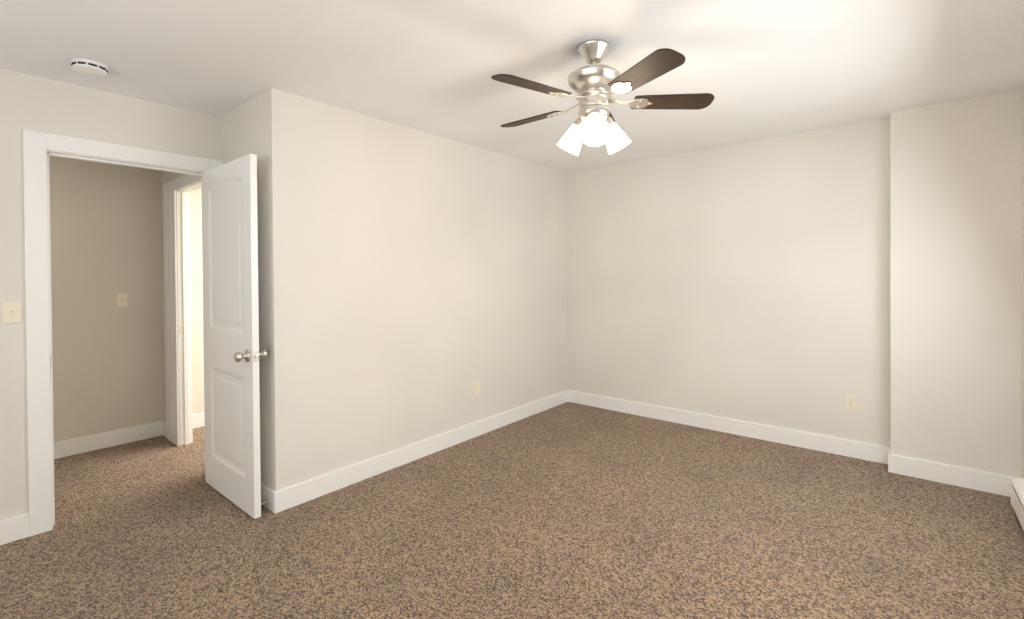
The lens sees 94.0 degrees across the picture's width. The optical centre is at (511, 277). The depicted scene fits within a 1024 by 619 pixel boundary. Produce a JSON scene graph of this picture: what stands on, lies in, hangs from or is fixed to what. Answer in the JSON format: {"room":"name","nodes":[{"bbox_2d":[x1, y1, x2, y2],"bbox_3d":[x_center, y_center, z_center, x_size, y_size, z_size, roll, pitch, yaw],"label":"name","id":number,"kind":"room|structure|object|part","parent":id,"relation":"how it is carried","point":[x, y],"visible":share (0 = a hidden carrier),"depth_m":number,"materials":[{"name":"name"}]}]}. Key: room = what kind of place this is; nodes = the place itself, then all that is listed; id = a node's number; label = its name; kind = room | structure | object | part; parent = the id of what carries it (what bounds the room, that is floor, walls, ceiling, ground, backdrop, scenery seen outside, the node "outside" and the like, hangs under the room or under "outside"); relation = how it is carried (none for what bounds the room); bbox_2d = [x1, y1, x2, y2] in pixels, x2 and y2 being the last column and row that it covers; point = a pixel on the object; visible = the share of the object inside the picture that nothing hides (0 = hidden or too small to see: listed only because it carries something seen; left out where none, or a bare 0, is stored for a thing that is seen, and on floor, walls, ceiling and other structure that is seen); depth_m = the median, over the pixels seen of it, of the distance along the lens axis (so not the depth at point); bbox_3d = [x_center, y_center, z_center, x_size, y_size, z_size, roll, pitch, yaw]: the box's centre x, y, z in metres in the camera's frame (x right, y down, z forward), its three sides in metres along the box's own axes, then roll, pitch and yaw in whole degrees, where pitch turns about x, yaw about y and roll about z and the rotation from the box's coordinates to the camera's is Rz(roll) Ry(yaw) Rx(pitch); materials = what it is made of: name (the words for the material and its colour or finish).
{"room":"empty bedroom","nodes":[
{"label":"empty bedroom","id":0,"kind":"room"},
{"bbox_2d":[0,68,220,520],"bbox_3d":[-2.818,0.148,2.295,0.110,2.440,2.546,0,1,40],"label":"wall","id":1,"kind":"structure","parent":0,"point":[36,103],"depth_m":2.51,"materials":[{"name":"paint"}]},
{"bbox_2d":[2,301,21,323],"bbox_3d":[-2.587,0.178,2.471,0.020,0.114,0.070,0,1,40],"label":"light switch","id":2,"kind":"object","parent":1,"relation":"attached to","point":[11,312],"visible":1,"depth_m":2.47,"materials":[{"name":"beige plastic"}]},
{"bbox_2d":[0,513,28,544],"bbox_3d":[-3.062,1.312,1.904,0.014,0.122,1.605,0,1,40],"label":"baseboard","id":3,"kind":"structure","parent":1,"relation":"attached to","point":[16,528],"depth_m":2.47,"materials":[{"name":"white wood"}]},
{"bbox_2d":[49,156,203,442],"bbox_3d":[-2.893,0.131,4.345,0.110,2.440,5.600,0,1,40],"label":"wall","id":4,"kind":"structure","parent":0,"point":[106,247],"depth_m":3.84,"materials":[{"name":"paint"}]},
{"bbox_2d":[54,421,165,458],"bbox_3d":[-3.814,1.307,3.142,0.014,0.122,2.546,0,1,40],"label":"baseboard","id":5,"kind":"structure","parent":4,"relation":"attached to","point":[75,446],"depth_m":3.82,"materials":[{"name":"white wood"}]},
{"bbox_2d":[116,293,126,306],"bbox_3d":[-3.184,0.179,3.898,0.014,0.114,0.070,0,1,40],"label":"light switch","id":6,"kind":"object","parent":4,"relation":"attached to","point":[121,299],"visible":1,"depth_m":3.90,"materials":[{"name":"beige plastic"}]},
{"bbox_2d":[192,413,204,428],"bbox_3d":[-1.999,1.275,5.321,0.014,0.122,2.982,0,1,40],"label":"baseboard","id":7,"kind":"structure","parent":4,"relation":"attached to","point":[198,419],"depth_m":4.31,"materials":[{"name":"white wood"}]},
{"bbox_2d":[161,88,294,490],"bbox_3d":[-2.199,0.133,3.507,2.250,2.440,0.110,0,1,40],"label":"wall","id":8,"kind":"structure","parent":0,"point":[259,126],"depth_m":2.80,"materials":[{"name":"paint"}]},
{"bbox_2d":[23,129,221,536],"bbox_3d":[-2.704,0.287,3.305,1.262,2.142,1.030,0,1,40],"label":"door frame","id":9,"kind":"structure","parent":8,"relation":"attached to","point":[39,148],"depth_m":2.62,"materials":[{"name":"white wood"}]},
{"bbox_2d":[201,154,267,518],"bbox_3d":[-1.724,0.327,2.907,0.784,2.030,0.174,0,1,40],"label":"door","id":10,"kind":"structure","parent":8,"relation":"in","point":[232,354],"depth_m":2.84,"materials":[{"name":"white painted wood"},{"name":"brushed nickel"}]},
{"bbox_3d":[-1.510,0.440,2.663,0.068,0.068,0.070,0,1,40],"label":"knob","id":11,"kind":"part","parent":10,"relation":"part of","materials":[{"name":"silver metal"}]},
{"bbox_3d":[-1.443,0.439,2.744,0.068,0.068,0.070,0,1,40],"label":"knob","id":12,"kind":"part","parent":10,"relation":"part of","materials":[{"name":"silver metal"}]},
{"bbox_2d":[261,482,272,508],"bbox_3d":[-1.665,1.292,2.999,0.760,0.122,0.014,0,1,40],"label":"baseboard","id":13,"kind":"structure","parent":8,"relation":"attached to","point":[264,488],"depth_m":2.82,"materials":[{"name":"white wood"}]},
{"bbox_2d":[290,94,567,484],"bbox_3d":[-0.399,0.115,3.996,0.110,2.440,2.944,0,1,40],"label":"wall","id":14,"kind":"structure","parent":0,"point":[429,279],"depth_m":3.50,"materials":[{"name":"paint"}]},
{"bbox_2d":[268,390,567,513],"bbox_3d":[-0.383,1.275,3.919,0.016,0.122,3.068,0,1,40],"label":"baseboard","id":15,"kind":"structure","parent":14,"relation":"attached to","point":[289,497],"depth_m":3.38,"materials":[{"name":"white wood"}]},
{"bbox_2d":[474,381,479,395],"bbox_3d":[-0.297,0.931,4.027,0.007,0.114,0.070,0,1,40],"label":"outlet","id":16,"kind":"object","parent":14,"relation":"attached to","point":[477,388],"visible":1,"depth_m":4.03,"materials":[{"name":"beige plastic"}]},
{"bbox_2d":[0,402,1023,618],"bbox_3d":[-0.744,1.390,2.574,5.780,0.080,5.900,0,1,40],"label":"floor","id":17,"kind":"structure","parent":0,"point":[568,510],"depth_m":2.46,"materials":[{"name":"brown carpet"}]},
{"bbox_2d":[0,0,1023,171],"bbox_3d":[-0.763,-1.130,2.552,5.780,0.080,5.900,0,1,40],"label":"ceiling","id":18,"kind":"structure","parent":0,"point":[761,69],"depth_m":2.37,"materials":[{"name":"paint"}]},
{"bbox_2d":[71,59,107,76],"bbox_3d":[-2.135,-1.057,2.416,0.140,0.042,0.140,0,1,40],"label":"smoke detector","id":19,"kind":"object","parent":18,"relation":"attached to","point":[90,67],"visible":1,"depth_m":2.38,"materials":[{"name":"white plastic"}]},
{"bbox_2d":[491,39,713,155],"bbox_3d":[0.366,-0.848,2.281,1.071,0.497,1.078,0,1,40],"label":"ceiling fan","id":20,"kind":"object","parent":18,"relation":"hanging from","point":[594,85],"visible":1,"depth_m":2.21,"materials":[{"name":"silver metal"}]},
{"bbox_3d":[0.085,-0.828,2.057,0.375,0.033,0.130,-1,1,-35],"label":"blade","id":21,"kind":"part","parent":20,"relation":"part of","materials":[{"name":"brown wood"}]},
{"bbox_3d":[0.103,-0.832,2.510,0.375,0.033,0.130,0,1,40],"label":"blade","id":22,"kind":"part","parent":20,"relation":"part of","materials":[{"name":"brown wood"}]},
{"bbox_3d":[0.292,-0.677,2.348,0.145,0.155,0.118,0,1,40],"label":"lamp shade","id":23,"kind":"part","parent":20,"relation":"part of","materials":[{"name":"white glass"}]},
{"bbox_2d":[573,117,587,130],"bbox_3d":[0.332,-0.745,2.317,0.068,0.064,0.066,0,1,40],"label":"socket","id":24,"kind":"object","parent":20,"relation":"attached to","point":[579,124],"depth_m":2.29,"materials":[{"name":"silver metal"}]},
{"bbox_2d":[587,109,601,124],"bbox_3d":[0.380,-0.744,2.200,0.069,0.064,0.068,0,1,40],"label":"socket","id":25,"kind":"object","parent":20,"relation":"attached to","point":[597,113],"depth_m":2.18,"materials":[{"name":"silver metal"}]},
{"bbox_3d":[0.378,-0.675,2.144,0.124,0.155,0.139,0,1,40],"label":"lamp shade","id":26,"kind":"part","parent":20,"relation":"part of","materials":[{"name":"white glass"}]},
{"bbox_3d":[0.376,-0.681,2.156,0.061,0.092,0.072,0,1,40],"label":"bulb","id":27,"kind":"part","parent":20,"relation":"part of","materials":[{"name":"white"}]},
{"bbox_2d":[599,116,614,129],"bbox_3d":[0.458,-0.746,2.299,0.068,0.064,0.069,0,1,40],"label":"socket","id":28,"kind":"object","parent":20,"relation":"attached to","point":[610,124],"depth_m":2.27,"materials":[{"name":"silver metal"}]},
{"bbox_3d":[0.512,-0.678,2.316,0.121,0.155,0.140,0,1,40],"label":"lamp shade","id":29,"kind":"part","parent":20,"relation":"part of","materials":[{"name":"white glass"}]},
{"bbox_3d":[0.536,-0.831,1.929,0.130,0.033,0.375,-1,1,-23],"label":"blade","id":30,"kind":"part","parent":20,"relation":"part of","materials":[{"name":"brown wood"}]},
{"bbox_3d":[0.762,-0.835,2.266,0.375,0.033,0.130,0,0,1],"label":"blade","id":31,"kind":"part","parent":20,"relation":"part of","materials":[{"name":"brown wood"}]},
{"bbox_2d":[566,118,890,446],"bbox_3d":[0.797,0.098,4.987,4.960,2.440,0.110,0,1,40],"label":"wall","id":32,"kind":"structure","parent":0,"point":[750,281],"depth_m":3.97,"materials":[{"name":"paint"}]},
{"bbox_2d":[568,390,890,463],"bbox_3d":[1.638,1.257,4.222,2.690,0.122,0.016,0,1,40],"label":"baseboard","id":33,"kind":"structure","parent":32,"relation":"attached to","point":[849,448],"depth_m":3.98,"materials":[{"name":"white wood"}]},
{"bbox_2d":[845,394,856,410],"bbox_3d":[2.492,0.917,3.511,0.070,0.114,0.007,0,1,40],"label":"outlet","id":34,"kind":"object","parent":32,"relation":"attached to","point":[850,402],"visible":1,"depth_m":3.51,"materials":[{"name":"beige plastic"}]},
{"bbox_2d":[890,89,1021,477],"bbox_3d":[2.928,0.097,3.108,0.720,2.440,0.270,0,1,40],"label":"wall","id":35,"kind":"structure","parent":0,"point":[956,283],"depth_m":3.02,"materials":[{"name":"paint"}]},
{"bbox_2d":[884,450,1017,496],"bbox_3d":[2.798,1.258,3.049,0.624,0.122,0.018,0,1,40],"label":"baseboard","id":36,"kind":"structure","parent":35,"relation":"attached to","point":[999,484],"depth_m":3.05,"materials":[{"name":"white wood"}]},
{"bbox_2d":[1021,86,1023,477],"bbox_3d":[1.336,0.130,0.719,0.110,2.440,5.440,0,1,40],"label":"wall","id":37,"kind":"structure","parent":0,"point":[1022,298],"depth_m":2.81,"materials":[{"name":"paint"}]},
{"bbox_2d":[1011,478,1023,530],"bbox_3d":[2.006,1.223,1.667,0.070,0.187,2.638,0,1,40],"label":"heater","id":38,"kind":"object","parent":37,"relation":"attached to","point":[1017,495],"visible":1,"depth_m":2.57,"materials":[{"name":"white metal"}]}
]}

